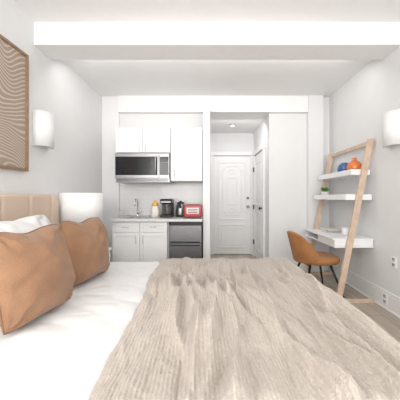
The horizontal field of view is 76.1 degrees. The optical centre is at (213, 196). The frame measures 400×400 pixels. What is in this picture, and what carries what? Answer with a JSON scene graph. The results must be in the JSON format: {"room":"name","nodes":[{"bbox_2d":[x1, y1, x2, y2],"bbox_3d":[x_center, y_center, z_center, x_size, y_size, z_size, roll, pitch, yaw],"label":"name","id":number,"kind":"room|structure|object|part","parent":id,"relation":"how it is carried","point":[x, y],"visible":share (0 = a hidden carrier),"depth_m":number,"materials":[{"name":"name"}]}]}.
{"room":"studio apartment","nodes":[
{"label":"studio apartment","id":0,"kind":"room"},
{"bbox_2d":[0,0,101,224],"bbox_3d":[-1.830,-0.290,0.750,0.100,2.980,6.900,0,0,0],"label":"wall","id":1,"kind":"structure","parent":0,"point":[74,165],"depth_m":2.88,"materials":[{"name":"paint"}]},
{"bbox_2d":[0,34,28,170],"bbox_3d":[-1.758,-0.785,1.925,0.040,1.090,0.940,0,0,0],"label":"framed artwork","id":2,"kind":"object","parent":1,"relation":"attached to","point":[14,62],"visible":1,"depth_m":2.23,"materials":[{"name":"brown wood"}]},
{"bbox_2d":[33,109,53,148],"bbox_3d":[-1.721,-0.685,2.620,0.116,0.350,0.230,0,0,0],"label":"wall sconce","id":3,"kind":"object","parent":1,"relation":"attached to","point":[43,121],"visible":1,"depth_m":2.54,"materials":[{"name":"white glass"}]},
{"bbox_2d":[12,0,399,21],"bbox_3d":[0.035,-1.780,-0.020,3.630,0.100,5.360,0,0,0],"label":"ceiling","id":4,"kind":"structure","parent":0,"point":[36,10],"depth_m":2.37,"materials":[{"name":"paint"}]},
{"bbox_2d":[34,22,399,59],"bbox_3d":[0.035,-1.627,2.660,3.630,0.245,0.280,0,0,0],"label":"beam","id":5,"kind":"structure","parent":4,"relation":"attached to","point":[57,40],"depth_m":2.52,"materials":[{"name":"paint"}]},
{"bbox_2d":[203,103,210,258],"bbox_3d":[-0.106,-0.070,3.920,0.099,2.540,0.600,0,0,0],"label":"wall partition","id":6,"kind":"structure","parent":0,"point":[206,106],"depth_m":3.62,"materials":[{"name":"paint"}]},
{"bbox_2d":[118,96,307,115],"bbox_3d":[-0.015,-1.470,4.110,2.997,0.260,0.180,0,0,0],"label":"beam","id":7,"kind":"structure","parent":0,"point":[219,105],"depth_m":4.02,"materials":[{"name":"paint"}]},
{"bbox_2d":[62,60,371,96],"bbox_3d":[0.035,-1.670,3.380,3.630,0.140,1.440,0,0,0],"label":"ceiling","id":8,"kind":"structure","parent":0,"point":[107,77],"depth_m":3.39,"materials":[{"name":"paint"}]},
{"bbox_2d":[120,97,328,271],"bbox_3d":[0.035,-0.250,4.140,3.630,2.900,0.120,0,0,0],"label":"wall","id":9,"kind":"structure","parent":0,"point":[286,132],"depth_m":4.08,"materials":[{"name":"paint"}]},
{"bbox_2d":[116,128,170,153],"bbox_3d":[-1.028,-0.820,3.873,0.785,0.360,0.448,0,0,0],"label":"upper cabinet","id":10,"kind":"object","parent":9,"relation":"attached to","point":[128,140],"visible":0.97,"depth_m":3.68,"materials":[{"name":"white wood"}]},
{"bbox_3d":[-1.224,-0.820,3.684,0.384,0.354,0.019,0,0,0],"label":"door","id":11,"kind":"part","parent":10,"relation":"part of","materials":[{"name":"white wood"}]},
{"bbox_2d":[115,153,173,183],"bbox_3d":[-1.028,-0.420,3.845,0.780,0.420,0.490,0,0,0],"label":"microwave","id":12,"kind":"object","parent":10,"relation":"attached to","point":[130,168],"visible":0.99,"depth_m":3.64,"materials":[{"name":"metal"}]},
{"bbox_3d":[-1.103,-0.445,3.658,0.630,0.350,0.030,0,0,0],"label":"door","id":13,"kind":"part","parent":12,"relation":"part of","materials":[{"name":"glass"}]},
{"bbox_3d":[-0.712,-0.445,3.658,0.145,0.350,0.030,0,0,0],"label":"control panel","id":14,"kind":"part","parent":12,"relation":"part of","materials":[{"name":"metal"}]},
{"bbox_3d":[-0.832,-0.820,3.684,0.384,0.354,0.019,0,0,0],"label":"door","id":15,"kind":"part","parent":10,"relation":"part of","materials":[{"name":"white wood"}]},
{"bbox_2d":[120,183,202,214],"bbox_3d":[-0.835,0.035,4.093,1.355,0.520,0.011,0,0,0],"label":"backsplash","id":16,"kind":"structure","parent":9,"relation":"attached to","point":[188,193],"depth_m":4.09,"materials":[{"name":"white tile"}]},
{"bbox_2d":[171,128,202,182],"bbox_3d":[-0.397,-0.615,3.873,0.465,0.770,0.448,0,0,0],"label":"upper cabinet","id":17,"kind":"object","parent":9,"relation":"attached to","point":[186,143],"visible":0.95,"depth_m":3.68,"materials":[{"name":"white wood"}]},
{"bbox_2d":[290,260,305,270],"bbox_3d":[1.181,1.100,4.071,0.603,0.200,0.018,0,0,0],"label":"baseboard","id":18,"kind":"structure","parent":9,"relation":"attached to","point":[302,266],"depth_m":4.06,"materials":[{"name":"paint"}]},
{"bbox_2d":[211,133,253,151],"bbox_3d":[0.325,-0.070,5.420,1.350,2.540,0.100,0,0,0],"label":"wall","id":19,"kind":"structure","parent":0,"point":[220,142],"depth_m":5.37,"materials":[{"name":"paint"}]},
{"bbox_2d":[211,152,252,254],"bbox_3d":[0.375,0.130,5.306,0.902,2.140,0.121,0,0,0],"label":"door","id":20,"kind":"structure","parent":19,"relation":"in","point":[231,172],"depth_m":5.32,"materials":[{"name":"paint"}]},
{"bbox_2d":[211,116,266,132],"bbox_3d":[0.325,-1.390,4.835,1.350,0.100,1.270,0,0,0],"label":"ceiling","id":21,"kind":"structure","parent":0,"point":[219,124],"depth_m":4.65,"materials":[{"name":"paint"}]},
{"bbox_2d":[254,117,266,256],"bbox_3d":[0.907,-0.070,4.787,0.100,2.540,1.171,0,0,-2],"label":"wall","id":22,"kind":"structure","parent":0,"point":[260,135],"depth_m":4.33,"materials":[{"name":"paint"}]},
{"bbox_2d":[253,143,264,258],"bbox_3d":[0.816,0.138,4.783,0.088,2.125,0.900,0,0,-2],"label":"door","id":23,"kind":"structure","parent":22,"relation":"in","point":[259,160],"depth_m":4.70,"materials":[{"name":"paint"}]},
{"bbox_3d":[0.841,0.190,4.784,0.029,2.000,0.720,0,0,-2],"label":"panel","id":24,"kind":"part","parent":23,"relation":"part of","materials":[{"name":"paint"}]},
{"bbox_2d":[211,254,399,342],"bbox_3d":[0.035,1.250,1.385,3.830,0.100,8.170,0,0,0],"label":"floor","id":25,"kind":"structure","parent":0,"point":[387,321],"depth_m":2.79,"materials":[{"name":"brown wood"}]},
{"bbox_2d":[0,194,58,224],"bbox_3d":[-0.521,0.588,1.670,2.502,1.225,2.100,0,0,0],"label":"headboard","id":26,"kind":"object","parent":25,"relation":"on","point":[13,207],"visible":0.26,"depth_m":2.27,"materials":[{"name":"fabric"}]},
{"bbox_2d":[0,262,158,399],"bbox_3d":[-0.289,0.813,1.683,2.225,0.330,2.067,0,0,0],"label":"sheet","id":27,"kind":"object","parent":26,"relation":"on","point":[62,353],"visible":0.17,"depth_m":1.18,"materials":[{"name":"fabric"}]},
{"bbox_2d":[0,215,50,232],"bbox_3d":[-1.356,0.388,1.860,0.330,0.478,0.719,0,0,0],"label":"pillow","id":28,"kind":"object","parent":27,"relation":"on","point":[30,223],"visible":0.23,"depth_m":1.84,"materials":[{"name":"fabric"}]},
{"bbox_2d":[0,224,75,334],"bbox_3d":[-0.977,0.404,1.391,0.282,0.474,0.444,0,0,13],"label":"throw pillow","id":29,"kind":"object","parent":27,"relation":"on","point":[37,275],"visible":1,"depth_m":1.26,"materials":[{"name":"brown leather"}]},
{"bbox_2d":[59,217,109,286],"bbox_3d":[-1.014,0.412,2.038,0.284,0.478,0.495,0,0,9],"label":"throw pillow","id":30,"kind":"object","parent":27,"relation":"on","point":[87,241],"visible":0.78,"depth_m":1.89,"materials":[{"name":"brown leather"}]},
{"bbox_2d":[88,257,399,399],"bbox_3d":[0.163,0.762,1.661,1.435,0.505,2.140,0,0,0],"label":"throw blanket","id":31,"kind":"object","parent":27,"relation":"on","point":[221,328],"visible":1,"depth_m":1.06,"materials":[{"name":"fabric"}]},
{"bbox_2d":[102,96,119,261],"bbox_3d":[-1.647,-0.200,4.075,0.266,2.800,0.050,0,0,0],"label":"column","id":32,"kind":"structure","parent":25,"relation":"on","point":[110,114],"depth_m":4.05,"materials":[{"name":"paint"}]},
{"bbox_2d":[112,222,167,261],"bbox_3d":[-1.015,0.770,3.767,0.750,0.860,0.626,0,0,0],"label":"base cabinet","id":33,"kind":"object","parent":25,"relation":"on","point":[131,241],"visible":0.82,"depth_m":3.49,"materials":[{"name":"white wood"}]},
{"bbox_3d":[-1.202,0.413,3.490,0.369,0.136,0.019,0,0,0],"label":"drawer","id":34,"kind":"part","parent":33,"relation":"part of","materials":[{"name":"white wood"}]},
{"bbox_3d":[-1.202,0.785,3.490,0.369,0.594,0.019,0,0,0],"label":"door","id":35,"kind":"part","parent":33,"relation":"part of","materials":[{"name":"white wood"}]},
{"bbox_3d":[-0.828,0.413,3.490,0.369,0.136,0.019,0,0,0],"label":"drawer","id":36,"kind":"part","parent":33,"relation":"part of","materials":[{"name":"white wood"}]},
{"bbox_3d":[-0.828,0.785,3.490,0.369,0.594,0.019,0,0,0],"label":"door","id":37,"kind":"part","parent":33,"relation":"part of","materials":[{"name":"white wood"}]},
{"bbox_2d":[110,216,202,221],"bbox_3d":[-0.782,0.315,3.768,1.245,0.035,0.655,0,0,0],"label":"countertop","id":38,"kind":"structure","parent":33,"relation":"on","point":[122,219],"depth_m":3.44,"materials":[{"name":"white stone"}]},
{"bbox_2d":[118,210,128,217],"bbox_3d":[-1.325,0.246,3.760,0.066,0.103,0.301,0,0,0],"label":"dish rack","id":39,"kind":"object","parent":38,"relation":"on","point":[119,212],"visible":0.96,"depth_m":3.69,"materials":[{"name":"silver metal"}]},
{"bbox_2d":[134,198,141,215],"bbox_3d":[-1.193,0.157,3.915,0.095,0.280,0.172,0,0,24],"label":"faucet","id":40,"kind":"object","parent":38,"relation":"on","point":[137,212],"visible":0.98,"depth_m":3.96,"materials":[{"name":"silver metal"}]},
{"bbox_2d":[126,216,150,217],"bbox_3d":[-1.090,0.314,3.735,0.338,0.044,0.368,0,0,0],"label":"sink","id":41,"kind":"object","parent":38,"relation":"in","point":[130,216],"visible":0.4,"depth_m":3.89,"materials":[{"name":"metal"}]},
{"bbox_2d":[151,200,159,216],"bbox_3d":[-0.862,0.167,3.740,0.132,0.260,0.132,0,0,0],"label":"bottle","id":42,"kind":"object","parent":38,"relation":"on","point":[155,210],"visible":0.98,"depth_m":3.69,"materials":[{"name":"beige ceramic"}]},
{"bbox_2d":[160,199,173,217],"bbox_3d":[-0.690,0.162,3.737,0.180,0.270,0.266,0,0,0],"label":"coffee maker","id":43,"kind":"object","parent":38,"relation":"on","point":[167,204],"visible":1,"depth_m":3.66,"materials":[{"name":"black plastic"}]},
{"bbox_3d":[-0.690,0.162,3.825,0.170,0.200,0.090,0,0,0],"label":"water tank","id":44,"kind":"part","parent":43,"relation":"part of","materials":[{"name":"black plastic"}]},
{"bbox_2d":[175,201,184,216],"bbox_3d":[-0.505,0.176,3.875,0.177,0.242,0.178,0,0,45],"label":"electric kettle","id":45,"kind":"object","parent":38,"relation":"on","point":[180,205],"visible":0.88,"depth_m":3.80,"materials":[{"name":"black plastic"}]},
{"bbox_2d":[183,204,201,218],"bbox_3d":[-0.301,0.200,3.587,0.266,0.195,0.176,0,0,0],"label":"toaster","id":46,"kind":"object","parent":38,"relation":"on","point":[191,211],"visible":1,"depth_m":3.50,"materials":[{"name":"red metal"}]},
{"bbox_3d":[-0.293,0.189,3.504,0.170,0.085,0.005,0,0,0],"label":"trim plate","id":47,"kind":"part","parent":46,"relation":"part of","materials":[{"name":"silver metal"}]},
{"bbox_3d":[-0.293,0.285,3.590,0.230,0.024,0.160,0,0,0],"label":"foot trim","id":48,"kind":"part","parent":46,"relation":"part of","materials":[{"name":"black plastic"}]},
{"bbox_2d":[168,222,168,258],"bbox_3d":[-0.628,0.767,3.790,0.008,0.866,0.580,0,0,0],"label":"panel","id":49,"kind":"object","parent":25,"relation":"on","point":[168,222],"visible":0.07,"depth_m":3.50,"materials":[{"name":"white wood"}]},
{"bbox_2d":[169,221,202,258],"bbox_3d":[-0.392,0.755,3.751,0.445,0.830,0.598,0,0,0],"label":"mini fridge","id":50,"kind":"object","parent":25,"relation":"on","point":[185,238],"visible":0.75,"depth_m":3.46,"materials":[{"name":"grey metal"}]},
{"bbox_3d":[-0.392,0.898,3.485,0.439,0.528,0.045,0,0,0],"label":"door","id":51,"kind":"part","parent":50,"relation":"part of","materials":[{"name":"metal"}]},
{"bbox_3d":[-0.392,0.655,3.459,0.400,0.020,0.014,0,0,0],"label":"handle","id":52,"kind":"part","parent":50,"relation":"part of","materials":[{"name":"black plastic"}]},
{"bbox_3d":[-0.392,0.508,3.485,0.439,0.242,0.045,0,0,0],"label":"door","id":53,"kind":"part","parent":50,"relation":"part of","materials":[{"name":"metal"}]},
{"bbox_3d":[-0.392,0.612,3.459,0.400,0.020,0.014,0,0,0],"label":"handle","id":54,"kind":"part","parent":50,"relation":"part of","materials":[{"name":"black plastic"}]},
{"bbox_3d":[-0.392,0.362,3.490,0.445,0.044,0.040,0,0,0],"label":"trim","id":55,"kind":"part","parent":50,"relation":"part of","materials":[{"name":"black plastic"}]},
{"bbox_2d":[307,95,323,251],"bbox_3d":[1.601,-0.200,4.100,0.237,2.800,0.200,0,0,0],"label":"column","id":56,"kind":"structure","parent":25,"relation":"on","point":[315,114],"depth_m":4.00,"materials":[{"name":"paint"}]},
{"bbox_2d":[287,231,344,297],"bbox_3d":[1.226,0.811,3.198,0.639,0.785,0.498,0,0,-8],"label":"desk chair","id":57,"kind":"object","parent":25,"relation":"on","point":[303,252],"visible":1,"depth_m":3.03,"materials":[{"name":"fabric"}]},
{"bbox_3d":[1.052,0.608,3.174,0.288,0.379,0.498,0,0,-8],"label":"backrest","id":58,"kind":"part","parent":57,"relation":"part of","materials":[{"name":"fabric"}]},
{"bbox_3d":[1.298,0.771,3.208,0.495,0.092,0.446,0,0,-8],"label":"seat","id":59,"kind":"part","parent":57,"relation":"part of","materials":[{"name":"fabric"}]},
{"bbox_3d":[1.425,1.003,3.397,0.030,0.403,0.182,0,0,38],"label":"leg","id":60,"kind":"part","parent":57,"relation":"part of","materials":[{"name":"black plastic"}]},
{"bbox_3d":[1.472,1.003,3.061,0.182,0.403,0.030,0,0,36],"label":"leg","id":61,"kind":"part","parent":57,"relation":"part of","materials":[{"name":"black plastic"}]},
{"bbox_2d":[311,265,323,271],"bbox_3d":[1.601,1.100,3.991,0.237,0.200,0.018,0,0,0],"label":"baseboard","id":62,"kind":"structure","parent":25,"relation":"on","point":[313,268],"depth_m":3.98,"materials":[{"name":"paint"}]},
{"bbox_2d":[304,138,373,302],"bbox_3d":[1.607,0.265,3.410,0.475,1.870,1.060,0,0,0],"label":"desk","id":63,"kind":"object","parent":25,"relation":"on","point":[336,240],"visible":0.86,"depth_m":2.94,"materials":[{"name":"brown wood"}]},
{"bbox_3d":[1.610,1.177,3.929,0.400,0.045,0.022,0,0,0],"label":"foot rail","id":64,"kind":"part","parent":63,"relation":"part of","materials":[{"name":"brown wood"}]},
{"bbox_2d":[321,187,329,194],"bbox_3d":[1.606,-0.069,3.672,0.146,0.166,0.147,0,0,0],"label":"potted plant","id":65,"kind":"object","parent":63,"relation":"on","point":[323,189],"visible":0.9,"depth_m":3.64,"materials":[{"name":"green plant"}]},
{"bbox_3d":[1.596,0.535,3.191,0.408,0.067,0.459,0,0,0],"label":"drawer","id":66,"kind":"part","parent":63,"relation":"part of","materials":[{"name":"white paint"}]},
{"bbox_2d":[318,229,340,232],"bbox_3d":[1.610,0.468,3.560,0.200,0.022,0.270,0,0,0],"label":"book","id":67,"kind":"object","parent":63,"relation":"on","point":[326,231],"visible":0.73,"depth_m":3.42,"materials":[{"name":"white paper"}]},
{"bbox_2d":[320,227,340,230],"bbox_3d":[1.620,0.447,3.550,0.170,0.018,0.240,0,0,-9],"label":"book","id":68,"kind":"object","parent":67,"relation":"on","point":[323,228],"visible":1,"depth_m":3.52,"materials":[{"name":"white paper"}]},
{"bbox_2d":[337,162,347,171],"bbox_3d":[1.692,-0.360,3.300,0.179,0.167,0.179,0,0,0],"label":"round vase","id":69,"kind":"object","parent":63,"relation":"on","point":[341,167],"visible":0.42,"depth_m":3.25,"materials":[{"name":"blue ceramic"}]},
{"bbox_2d":[314,194,371,199],"bbox_3d":[1.670,0.002,3.410,0.300,0.066,0.942,0,0,0],"label":"shelf","id":70,"kind":"object","parent":63,"relation":"attached to","point":[339,196],"depth_m":3.02,"materials":[{"name":"white paint"}]},
{"bbox_2d":[318,169,369,179],"bbox_3d":[1.690,-0.288,3.410,0.220,0.066,0.942,0,0,0],"label":"shelf","id":71,"kind":"object","parent":63,"relation":"attached to","point":[350,173],"depth_m":3.17,"materials":[{"name":"white paint"}]},
{"bbox_2d":[342,227,348,234],"bbox_3d":[1.660,0.434,3.220,0.080,0.090,0.080,0,0,0],"label":"cup","id":72,"kind":"object","parent":63,"relation":"on","point":[345,230],"visible":0.88,"depth_m":3.19,"materials":[{"name":"white ceramic"}]},
{"bbox_2d":[346,158,361,169],"bbox_3d":[1.695,-0.374,3.080,0.169,0.196,0.169,0,0,0],"label":"bottle vase","id":73,"kind":"object","parent":63,"relation":"on","point":[354,164],"visible":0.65,"depth_m":3.02,"materials":[{"name":"orange ceramic"}]},
{"bbox_3d":[1.610,1.177,2.891,0.400,0.045,0.022,0,0,0],"label":"foot rail","id":74,"kind":"part","parent":63,"relation":"part of","materials":[{"name":"brown wood"}]},
{"bbox_3d":[-1.516,0.915,2.980,0.487,0.570,0.440,0,0,0],"label":"nightstand","id":75,"kind":"object","parent":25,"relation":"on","visible":0},
{"bbox_2d":[59,193,102,222],"bbox_3d":[-1.535,0.291,2.960,0.456,0.675,0.456,0,0,0],"label":"table lamp","id":76,"kind":"object","parent":75,"relation":"on","point":[75,207],"visible":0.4,"depth_m":2.76,"materials":[{"name":"white fabric"}]},
{"bbox_2d":[329,46,399,296],"bbox_3d":[1.900,-0.290,0.750,0.100,2.980,6.900,0,0,0],"label":"wall","id":77,"kind":"structure","parent":0,"point":[357,108],"depth_m":3.00,"materials":[{"name":"paint"}]},
{"bbox_2d":[327,264,399,318],"bbox_3d":[1.835,1.100,0.750,0.030,0.200,6.700,0,0,0],"label":"baseboard","id":78,"kind":"structure","parent":77,"relation":"attached to","point":[370,290],"depth_m":2.98,"materials":[{"name":"paint"}]},
{"bbox_2d":[382,292,387,305],"bbox_3d":[1.827,1.090,2.730,0.010,0.120,0.080,0,0,0],"label":"wall outlet","id":79,"kind":"object","parent":78,"relation":"attached to","point":[384,296],"visible":1,"depth_m":2.72,"materials":[{"name":"white paint"}]},
{"bbox_2d":[383,109,399,147],"bbox_3d":[1.791,-0.685,2.580,0.116,0.340,0.230,0,0,0],"label":"wall sconce","id":80,"kind":"object","parent":77,"relation":"attached to","point":[391,119],"visible":1,"depth_m":2.52,"materials":[{"name":"white glass"}]},
{"bbox_2d":[391,256,396,268],"bbox_3d":[1.845,0.670,2.620,0.010,0.120,0.080,0,0,0],"label":"wall outlet","id":81,"kind":"object","parent":77,"relation":"attached to","point":[393,259],"visible":1,"depth_m":2.61,"materials":[{"name":"white paint"}]}
]}

